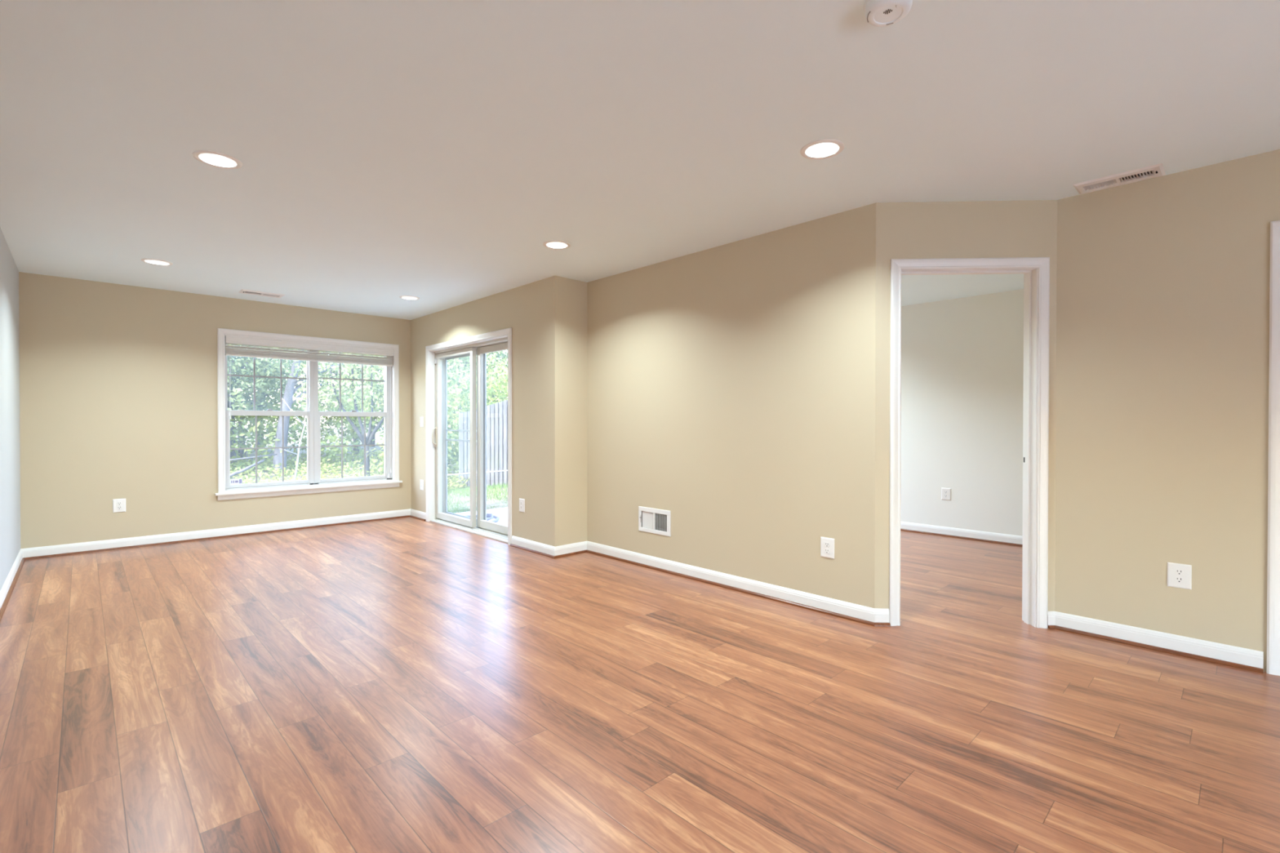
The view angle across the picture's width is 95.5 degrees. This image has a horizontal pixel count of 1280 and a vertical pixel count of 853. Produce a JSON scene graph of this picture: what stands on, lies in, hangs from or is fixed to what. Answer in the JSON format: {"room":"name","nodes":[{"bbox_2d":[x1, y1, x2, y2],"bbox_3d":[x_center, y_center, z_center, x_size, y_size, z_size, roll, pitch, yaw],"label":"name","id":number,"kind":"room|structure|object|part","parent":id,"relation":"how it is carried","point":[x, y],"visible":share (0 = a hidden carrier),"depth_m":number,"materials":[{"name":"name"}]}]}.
{"room":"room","nodes":[
{"label":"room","id":0,"kind":"room"},
{"bbox_2d":[0,227,20,591],"bbox_3d":[-1.770,-0.059,1.215,0.120,2.430,10.445,0,1,-44],"label":"wall","id":1,"kind":"structure","parent":0,"point":[10,447],"depth_m":4.18,"materials":[{"name":"white paint"}]},
{"bbox_2d":[0,548,22,608],"bbox_3d":[-1.710,1.109,1.254,0.012,0.094,10.165,0,1,-44],"label":"baseboard","id":2,"kind":"structure","parent":1,"relation":"attached to","point":[4,590],"depth_m":4.11,"materials":[{"name":"white wood"}]},
{"bbox_2d":[0,557,25,621],"bbox_3d":[-1.696,1.147,1.260,0.017,0.017,10.153,0,1,-44],"label":"trim","id":3,"kind":"structure","parent":1,"relation":"attached to","point":[2,609],"depth_m":4.00,"materials":[{"name":"brown wood"}]},
{"bbox_2d":[18,271,411,548],"bbox_3d":[-4.033,-0.095,6.171,3.479,2.430,0.160,0,1,-44],"label":"wall","id":4,"kind":"structure","parent":0,"point":[118,395],"depth_m":5.43,"materials":[{"name":"beige paint"}]},
{"bbox_2d":[112,498,125,512],"bbox_3d":[-4.781,0.727,5.342,0.090,0.123,0.009,0,1,-44],"label":"electrical outlet","id":5,"kind":"object","parent":4,"relation":"attached to","point":[118,504],"visible":1,"depth_m":5.34,"materials":[{"name":"white plastic"}]},
{"bbox_2d":[21,508,410,557],"bbox_3d":[-4.032,1.074,6.061,3.319,0.094,0.012,0,1,-44],"label":"baseboard","id":6,"kind":"structure","parent":4,"relation":"attached to","point":[108,544],"depth_m":5.75,"materials":[{"name":"white wood"}]},
{"bbox_2d":[23,515,409,559],"bbox_3d":[-4.022,1.112,6.051,3.295,0.017,0.017,0,1,-44],"label":"trim","id":7,"kind":"structure","parent":4,"relation":"attached to","point":[348,522],"depth_m":5.74,"materials":[{"name":"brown wood"}]},
{"bbox_2d":[214,328,402,500],"bbox_3d":[-3.634,-0.126,6.518,1.860,1.734,0.200,0,1,-44],"label":"window","id":8,"kind":"structure","parent":4,"relation":"in","point":[313,483],"depth_m":6.49,"materials":[{"name":"white plastic"}]},
{"bbox_2d":[231,479,241,483],"bbox_3d":[-4.187,0.571,6.038,0.093,0.044,0.001,0,1,-44],"label":"print","id":9,"kind":"object","parent":8,"relation":"attached to","point":[233,481],"depth_m":6.04},
{"bbox_3d":[-4.000,-0.508,6.260,0.782,0.775,0.032,0,1,-44],"label":"sash","id":10,"kind":"part","parent":8,"relation":"part of","materials":[{"name":"clear glass"}]},
{"bbox_3d":[-3.974,0.232,6.239,0.772,0.803,0.036,0,1,-44],"label":"sash","id":11,"kind":"part","parent":8,"relation":"part of","materials":[{"name":"clear glass"}]},
{"bbox_3d":[-3.603,0.672,6.490,1.860,0.032,0.107,0,1,-44],"label":"sill","id":12,"kind":"part","parent":8,"relation":"part of","materials":[{"name":"white wood"}]},
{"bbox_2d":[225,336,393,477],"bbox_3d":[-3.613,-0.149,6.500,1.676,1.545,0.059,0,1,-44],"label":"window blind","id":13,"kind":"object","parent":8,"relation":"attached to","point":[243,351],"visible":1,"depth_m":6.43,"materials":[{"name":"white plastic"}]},
{"bbox_3d":[-4.183,-0.466,5.933,0.022,0.785,0.013,0,1,-44],"label":"tilt cord","id":14,"kind":"part","parent":13,"relation":"part of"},
{"bbox_3d":[-3.620,-0.737,6.501,1.668,0.018,0.040,0,1,-44],"label":"rail","id":15,"kind":"part","parent":13,"relation":"part of","materials":[{"name":"white plastic"}]},
{"bbox_3d":[-3.030,-0.145,7.045,0.025,1.440,0.007,0,1,-44],"label":"lift cord","id":16,"kind":"part","parent":13,"relation":"part of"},
{"bbox_3d":[-3.359,0.228,6.829,0.772,0.803,0.036,0,1,-44],"label":"sash","id":17,"kind":"part","parent":8,"relation":"part of","materials":[{"name":"clear glass"}]},
{"bbox_3d":[-3.382,-0.512,6.853,0.786,0.775,0.032,0,1,-44],"label":"sash","id":18,"kind":"part","parent":8,"relation":"part of","materials":[{"name":"white plastic"}]},
{"bbox_2d":[410,279,544,543],"bbox_3d":[-1.784,-0.093,6.224,0.160,2.430,2.878,0,1,-44],"label":"wall","id":19,"kind":"structure","parent":0,"point":[521,308],"depth_m":5.46,"materials":[{"name":"beige paint"}]},
{"bbox_2d":[420,480,423,490],"bbox_3d":[-2.619,0.701,6.976,0.009,0.123,0.090,0,1,-44],"label":"electrical outlet","id":20,"kind":"object","parent":19,"relation":"attached to","point":[421,481],"visible":1,"depth_m":6.96,"materials":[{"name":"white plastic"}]},
{"bbox_2d":[420,417,423,426],"bbox_3d":[-2.621,-0.054,6.965,0.022,0.123,0.082,0,1,-44],"label":"light switch","id":21,"kind":"object","parent":19,"relation":"attached to","point":[421,418],"visible":1,"depth_m":6.95,"materials":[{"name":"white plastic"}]},
{"bbox_2d":[425,327,511,545],"bbox_3d":[-1.794,0.090,6.264,0.234,2.062,1.883,0,1,-44],"label":"door","id":22,"kind":"structure","parent":19,"relation":"in","point":[437,356],"depth_m":6.28,"materials":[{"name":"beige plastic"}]},
{"bbox_3d":[-2.418,0.117,6.845,0.058,0.230,0.032,0,1,-44],"label":"handle","id":23,"kind":"part","parent":22,"relation":"part of","materials":[{"name":"metal"}]},
{"bbox_3d":[-2.088,0.115,6.576,0.048,1.936,0.889,0,1,-44],"label":"sliding panel","id":24,"kind":"part","parent":22,"relation":"part of","materials":[{"name":"clear glass"}]},
{"bbox_3d":[-1.993,0.119,6.614,0.016,1.940,0.966,0,1,-44],"label":"screen door","id":25,"kind":"part","parent":22,"relation":"part of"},
{"bbox_3d":[-1.452,0.119,5.997,0.040,1.936,0.868,0,1,-44],"label":"fixed panel","id":26,"kind":"part","parent":22,"relation":"part of","materials":[{"name":"clear glass"}]},
{"bbox_2d":[409,515,554,558],"bbox_3d":[-1.788,1.114,6.090,0.017,0.017,3.056,0,1,-44],"label":"trim","id":27,"kind":"structure","parent":19,"relation":"attached to","point":[411,516],"depth_m":5.29,"materials":[{"name":"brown wood"}]},
{"bbox_2d":[410,508,555,555],"bbox_3d":[-1.787,1.076,6.110,0.012,0.094,3.050,0,1,-44],"label":"baseboard","id":28,"kind":"structure","parent":19,"relation":"attached to","point":[543,548],"depth_m":5.31,"materials":[{"name":"white wood"}]},
{"bbox_2d":[519,497,524,512],"bbox_3d":[-1.096,0.731,5.390,0.009,0.123,0.090,0,1,-44],"label":"electrical outlet","id":29,"kind":"object","parent":19,"relation":"attached to","point":[522,501],"visible":1,"depth_m":5.38,"materials":[{"name":"white plastic"}]},
{"bbox_2d":[544,275,586,546],"bbox_3d":[0.508,-0.092,6.318,3.597,2.430,0.160,0,1,-44],"label":"wall","id":30,"kind":"structure","parent":0,"point":[565,299],"depth_m":5.11,"materials":[{"name":"beige paint"}]},
{"bbox_2d":[554,541,586,555],"bbox_3d":[-0.607,1.083,5.137,0.367,0.094,0.012,0,1,-44],"label":"baseboard","id":31,"kind":"structure","parent":30,"relation":"attached to","point":[580,546],"depth_m":5.13,"materials":[{"name":"white wood"}]},
{"bbox_2d":[554,550,586,558],"bbox_3d":[-0.608,1.122,5.117,0.372,0.017,0.017,0,1,-44],"label":"trim","id":32,"kind":"structure","parent":30,"relation":"attached to","point":[583,551],"depth_m":5.11,"materials":[{"name":"brown wood"}]},
{"bbox_2d":[0,516,1279,852],"bbox_3d":[0.723,1.192,3.618,7.036,0.100,10.445,0,1,-44],"label":"floor","id":33,"kind":"structure","parent":0,"point":[402,685],"depth_m":2.33,"materials":[{"name":"brown wood"}]},
{"bbox_2d":[0,0,1279,319],"bbox_3d":[0.726,-1.348,3.600,7.036,0.120,10.445,0,1,-44],"label":"ceiling","id":34,"kind":"structure","parent":0,"point":[431,151],"depth_m":2.48,"materials":[{"name":"white paint"}]},
{"bbox_2d":[141,258,173,265],"bbox_3d":[-3.810,-1.334,4.590,0.195,0.081,0.195,0,1,-44],"label":"recessed light","id":35,"kind":"object","parent":34,"relation":"in","point":[153,261],"visible":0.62,"depth_m":4.62,"materials":[{"name":"white"}]},
{"bbox_2d":[192,150,242,168],"bbox_3d":[-2.032,-1.320,2.802,0.195,0.081,0.195,0,1,-44],"label":"recessed light","id":36,"kind":"object","parent":34,"relation":"in","point":[213,158],"visible":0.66,"depth_m":2.84,"materials":[{"name":"white plastic"}]},
{"bbox_2d":[239,288,284,297],"bbox_3d":[-3.715,-1.351,5.718,0.360,0.116,0.190,0,1,-44],"label":"ceiling vent","id":37,"kind":"object","parent":34,"relation":"in","point":[242,291],"visible":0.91,"depth_m":5.71,"materials":[{"name":"white metal"}]},
{"bbox_2d":[399,295,419,300],"bbox_3d":[-2.335,-1.341,5.897,0.195,0.081,0.195,0,1,-44],"label":"recessed light","id":38,"kind":"object","parent":34,"relation":"in","point":[405,297],"visible":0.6,"depth_m":5.94,"materials":[{"name":"white"}]},
{"bbox_2d":[542,240,570,248],"bbox_3d":[-0.591,-1.327,4.135,0.195,0.081,0.195,0,1,-44],"label":"recessed light","id":39,"kind":"object","parent":34,"relation":"in","point":[554,244],"visible":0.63,"depth_m":4.19,"materials":[{"name":"white"}]},
{"bbox_2d":[800,138,844,159],"bbox_3d":[0.842,-1.316,2.690,0.195,0.081,0.195,0,1,-44],"label":"recessed light","id":40,"kind":"object","parent":34,"relation":"in","point":[821,148],"visible":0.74,"depth_m":2.74,"materials":[{"name":"white"}]},
{"bbox_2d":[863,0,912,26],"bbox_3d":[0.742,-1.253,1.739,0.138,0.045,0.138,0,1,-44],"label":"smoke detector","id":41,"kind":"object","parent":34,"relation":"attached to","point":[879,13],"visible":1,"depth_m":1.73,"materials":[{"name":"white plastic"}]},
{"bbox_2d":[1072,163,1165,194],"bbox_3d":[2.483,-1.326,3.020,0.185,0.116,0.355,0,1,-44],"label":"ceiling vent","id":42,"kind":"object","parent":34,"relation":"in","point":[1157,170],"visible":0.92,"depth_m":3.01,"materials":[{"name":"white metal"}]},
{"bbox_2d":[586,203,875,608],"bbox_3d":[0.482,-0.078,4.347,0.120,2.430,2.647,0,1,-44],"label":"wall","id":43,"kind":"structure","parent":0,"point":[731,387],"depth_m":4.01,"materials":[{"name":"beige paint"}]},
{"bbox_2d":[638,506,671,536],"bbox_3d":[0.152,0.755,4.682,0.135,0.200,0.356,0,1,-44],"label":"air vent","id":44,"kind":"object","parent":43,"relation":"in","point":[655,521],"visible":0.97,"depth_m":4.68,"materials":[{"name":"white metal"}]},
{"bbox_2d":[586,541,874,622],"bbox_3d":[0.435,1.090,4.308,0.012,0.094,2.652,0,1,-44],"label":"baseboard","id":45,"kind":"structure","parent":43,"relation":"attached to","point":[849,609],"depth_m":4.00,"materials":[{"name":"white wood"}]},
{"bbox_2d":[586,550,874,626],"bbox_3d":[0.431,1.129,4.291,0.017,0.017,2.647,0,1,-44],"label":"trim","id":46,"kind":"structure","parent":43,"relation":"attached to","point":[821,611],"depth_m":3.98,"materials":[{"name":"brown wood"}]},
{"bbox_2d":[820,537,834,559],"bbox_3d":[1.148,0.744,3.565,0.009,0.123,0.090,0,1,-44],"label":"electrical outlet","id":47,"kind":"object","parent":43,"relation":"attached to","point":[827,544],"visible":1,"depth_m":3.56,"materials":[{"name":"white plastic"}]},
{"bbox_2d":[824,548,829,553],"bbox_3d":[1.145,0.763,3.563,0.003,0.028,0.034,0,1,-44],"label":"receptacle","id":48,"kind":"object","parent":47,"relation":"attached to","point":[826,550],"depth_m":3.56,"materials":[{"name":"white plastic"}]},
{"bbox_2d":[824,542,829,546],"bbox_3d":[1.145,0.724,3.563,0.003,0.028,0.034,0,1,-44],"label":"receptacle","id":49,"kind":"object","parent":47,"relation":"attached to","point":[826,544],"depth_m":3.56,"materials":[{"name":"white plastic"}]},
{"bbox_2d":[900,288,1023,536],"bbox_3d":[4.285,-0.078,4.893,0.120,2.430,7.126,0,1,-44],"label":"wall","id":50,"kind":"structure","parent":0,"point":[962,358],"depth_m":5.86,"materials":[{"name":"paint"}]},
{"bbox_2d":[941,487,951,500],"bbox_3d":[3.149,0.695,5.988,0.009,0.123,0.090,0,1,-44],"label":"electrical outlet","id":51,"kind":"object","parent":50,"relation":"attached to","point":[945,492],"visible":1,"depth_m":5.98,"materials":[{"name":"white plastic"}]},
{"bbox_2d":[900,521,1022,544],"bbox_3d":[2.938,1.080,6.208,0.012,0.094,3.378,0,1,-44],"label":"baseboard","id":52,"kind":"structure","parent":50,"relation":"attached to","point":[908,526],"depth_m":5.86,"materials":[{"name":"white wood"}]},
{"bbox_2d":[900,528,1022,546],"bbox_3d":[2.928,1.118,6.198,0.017,0.017,3.354,0,1,-44],"label":"trim","id":53,"kind":"structure","parent":50,"relation":"attached to","point":[904,530],"depth_m":5.85,"materials":[{"name":"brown wood"}]},
{"bbox_2d":[874,622,1055,629],"bbox_3d":[1.849,1.137,3.317,1.016,0.017,0.017,0,0,3],"label":"trim","id":54,"kind":"structure","parent":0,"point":[881,624],"depth_m":3.33,"materials":[{"name":"brown wood"}]},
{"bbox_2d":[874,200,1057,611],"bbox_3d":[1.862,-0.070,3.388,1.009,2.430,0.120,0,0,3],"label":"wall","id":55,"kind":"structure","parent":0,"point":[1028,228],"depth_m":3.33,"materials":[{"name":"beige paint"}]},
{"bbox_2d":[874,608,1055,627],"bbox_3d":[1.855,1.098,3.330,1.014,0.094,0.012,0,0,3],"label":"baseboard","id":56,"kind":"structure","parent":55,"relation":"attached to","point":[881,615],"depth_m":3.34,"materials":[{"name":"white wood"}]},
{"bbox_2d":[888,257,1049,628],"bbox_3d":[1.880,0.093,3.389,0.880,2.104,0.154,0,0,3],"label":"door frame","id":57,"kind":"structure","parent":55,"relation":"in","point":[1035,270],"depth_m":3.33,"materials":[{"name":"white wood"}]},
{"bbox_2d":[1054,149,1279,671],"bbox_3d":[3.705,-0.059,1.995,0.120,2.430,3.749,0,1,-44],"label":"wall","id":58,"kind":"structure","parent":0,"point":[1162,282],"depth_m":2.96,"materials":[{"name":"beige paint"}]},
{"bbox_2d":[1054,611,1263,668],"bbox_3d":[2.639,1.101,3.017,0.012,0.094,0.811,0,1,-44],"label":"baseboard","id":59,"kind":"structure","parent":58,"relation":"attached to","point":[1245,656],"depth_m":2.97,"materials":[{"name":"white wood"}]},
{"bbox_2d":[1055,625,1263,673],"bbox_3d":[2.630,1.139,3.006,0.017,0.017,0.806,0,1,-44],"label":"trim","id":60,"kind":"structure","parent":58,"relation":"attached to","point":[1059,628],"depth_m":2.96,"materials":[{"name":"brown wood"}]},
{"bbox_2d":[1167,562,1191,590],"bbox_3d":[2.719,0.754,2.933,0.009,0.123,0.090,0,1,-44],"label":"electrical outlet","id":61,"kind":"object","parent":58,"relation":"attached to","point":[1179,575],"visible":1,"depth_m":2.93,"materials":[{"name":"white plastic"}]},
{"bbox_2d":[1174,577,1183,582],"bbox_3d":[2.717,0.773,2.931,0.003,0.028,0.034,0,1,-44],"label":"receptacle","id":62,"kind":"object","parent":61,"relation":"attached to","point":[1177,580],"depth_m":2.93,"materials":[{"name":"white plastic"}]},
{"bbox_2d":[1174,568,1183,575],"bbox_3d":[2.717,0.734,2.931,0.003,0.028,0.034,0,1,-44],"label":"receptacle","id":63,"kind":"object","parent":61,"relation":"attached to","point":[1177,571],"depth_m":2.93,"materials":[{"name":"white plastic"}]},
{"bbox_2d":[1266,220,1279,675],"bbox_3d":[3.283,0.102,2.424,0.137,2.100,0.905,0,1,-44],"label":"door frame","id":64,"kind":"structure","parent":58,"relation":"in","point":[1273,475],"depth_m":2.69,"materials":[{"name":"white wood"}]},
{"label":"outside","id":65,"kind":"structure","parent":0,"visible":0},
{"bbox_2d":[230,426,507,512],"bbox_3d":[-12.003,0.785,18.287,52.000,1.288,37.000,0,1,-44],"label":"ground","id":66,"kind":"structure","parent":65,"point":[501,504],"depth_m":15.79,"materials":[{"name":"green plant"}]},
{"bbox_2d":[227,364,248,428],"bbox_3d":[-10.057,-1.318,11.281,4.109,5.561,4.263,0,0,-6],"label":"leafy tree","id":67,"kind":"object","parent":66,"relation":"on","point":[238,390],"visible":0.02,"depth_m":12.19,"materials":[{"name":"green plant"}]},
{"bbox_2d":[230,453,277,477],"bbox_3d":[-7.820,0.800,11.545,1.307,0.425,1.144,0,1,-44],"label":"fallen branch","id":68,"kind":"object","parent":66,"relation":"on","point":[238,472],"visible":0.65,"depth_m":11.48,"materials":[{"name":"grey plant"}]},
{"bbox_2d":[227,344,300,457],"bbox_3d":[-11.748,-2.068,17.043,4.900,6.522,4.281,0,0,22],"label":"slim tree","id":69,"kind":"object","parent":66,"relation":"on","point":[242,452],"visible":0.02,"depth_m":16.90,"materials":[{"name":"green plant"}]},
{"bbox_2d":[227,343,306,468],"bbox_3d":[-9.634,-1.531,13.867,3.826,5.679,3.917,0,0,23],"label":"slim tree","id":70,"kind":"object","parent":66,"relation":"on","point":[233,453],"visible":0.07,"depth_m":13.69,"materials":[{"name":"green plant"}]},
{"bbox_2d":[234,343,326,450],"bbox_3d":[-12.267,-2.012,19.070,4.447,6.232,4.984,0,1,-45],"label":"leafy tree","id":71,"kind":"object","parent":66,"relation":"on","point":[322,373],"visible":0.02,"depth_m":18.81,"materials":[{"name":"green plant"}]},
{"bbox_2d":[227,343,346,475],"bbox_3d":[-8.085,-1.693,12.936,4.594,6.128,3.506,0,0,1],"label":"slim tree","id":72,"kind":"object","parent":66,"relation":"on","point":[290,389],"visible":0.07,"depth_m":12.97,"materials":[{"name":"green plant"}]},
{"bbox_2d":[283,399,306,480],"bbox_3d":[-6.513,0.371,10.940,0.651,1.777,0.039,0,1,-42],"label":"bare sapling","id":73,"kind":"object","parent":66,"relation":"on","point":[304,425],"visible":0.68,"depth_m":10.98,"materials":[{"name":"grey plant"}]},
{"bbox_2d":[283,351,383,446],"bbox_3d":[-10.013,-2.303,21.581,5.355,6.754,4.987,0,0,-7],"label":"leafy tree","id":74,"kind":"object","parent":66,"relation":"on","point":[373,428],"visible":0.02,"depth_m":21.17,"materials":[{"name":"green plant"}]},
{"bbox_2d":[284,351,383,476],"bbox_3d":[-5.646,-0.730,11.986,2.918,3.970,1.778,0,0,-31],"label":"forked tree","id":75,"kind":"object","parent":66,"relation":"on","point":[329,400],"visible":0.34,"depth_m":11.85,"materials":[{"name":"grey plant"}]},
{"bbox_2d":[286,347,383,455],"bbox_3d":[-8.697,-1.413,18.164,3.694,5.177,4.141,0,0,14],"label":"leafy tree","id":76,"kind":"object","parent":66,"relation":"on","point":[328,424],"visible":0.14,"depth_m":17.71,"materials":[{"name":"green plant"}]},
{"bbox_2d":[230,446,470,490],"bbox_3d":[-8.927,0.949,11.110,10.590,0.638,8.079,0,1,-44],"label":"ground cover","id":77,"kind":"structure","parent":66,"relation":"on","point":[326,466],"depth_m":12.62,"materials":[{"name":"plant"}]},
{"bbox_2d":[230,357,507,478],"bbox_3d":[-7.244,-0.114,14.301,25.909,3.323,9.180,0,0,-33],"label":"undergrowth","id":78,"kind":"object","parent":66,"relation":"on","point":[451,434],"visible":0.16,"depth_m":13.80,"materials":[{"name":"green plant"}]},
{"bbox_2d":[447,481,507,513],"bbox_3d":[-3.146,1.060,10.084,5.108,0.402,3.998,0,1,-44],"label":"lawn","id":79,"kind":"structure","parent":66,"relation":"on","point":[466,489],"depth_m":9.71,"materials":[{"name":"green plant"}]},
{"bbox_2d":[447,351,507,461],"bbox_3d":[-5.141,-1.035,17.006,3.579,4.669,3.450,0,0,-13],"label":"leafy tree","id":80,"kind":"object","parent":66,"relation":"on","point":[455,365],"visible":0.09,"depth_m":16.69,"materials":[{"name":"green plant"}]},
{"bbox_2d":[447,350,507,422],"bbox_3d":[-5.727,-1.742,19.943,4.357,5.902,4.679,0,0,-38],"label":"leafy tree","id":81,"kind":"object","parent":66,"relation":"on","point":[506,352],"visible":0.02,"depth_m":19.99,"materials":[{"name":"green plant"}]},
{"bbox_2d":[447,470,507,475],"bbox_3d":[-2.168,0.948,9.016,1.860,0.708,0.032,0,0,-1],"label":"rope","id":82,"kind":"object","parent":66,"relation":"on","point":[500,470],"visible":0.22,"depth_m":9.00,"materials":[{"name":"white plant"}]},
{"bbox_2d":[453,350,507,400],"bbox_3d":[-6.875,-1.635,23.434,4.421,5.528,3.944,0,0,30],"label":"leafy tree","id":83,"kind":"object","parent":66,"relation":"on","point":[507,350],"visible":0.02,"depth_m":23.35,"materials":[{"name":"green plant"}]},
{"bbox_2d":[456,506,507,525],"bbox_3d":[-1.062,1.304,7.146,2.146,0.225,3.193,0,1,-44],"label":"patio","id":84,"kind":"structure","parent":66,"relation":"on","point":[502,513],"depth_m":7.89,"materials":[{"name":"concrete"}]},
{"bbox_2d":[465,512,499,522],"bbox_3d":[-2.024,1.153,7.312,0.556,0.066,0.653,0,1,-44],"label":"garden hose","id":85,"kind":"object","parent":84,"relation":"on","point":[491,516],"visible":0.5,"depth_m":7.42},
{"bbox_2d":[458,400,507,488],"bbox_3d":[-2.004,0.319,9.889,0.082,2.236,4.440,0,1,-44],"label":"wooden fence","id":86,"kind":"object","parent":66,"relation":"on","point":[496,413],"visible":0.16,"depth_m":10.52,"materials":[{"name":"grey wood"}]},
{"bbox_3d":[-3.514,0.572,11.463,0.080,1.705,0.080,0,1,-44],"label":"post","id":87,"kind":"part","parent":86,"relation":"part of","materials":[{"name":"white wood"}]}
]}

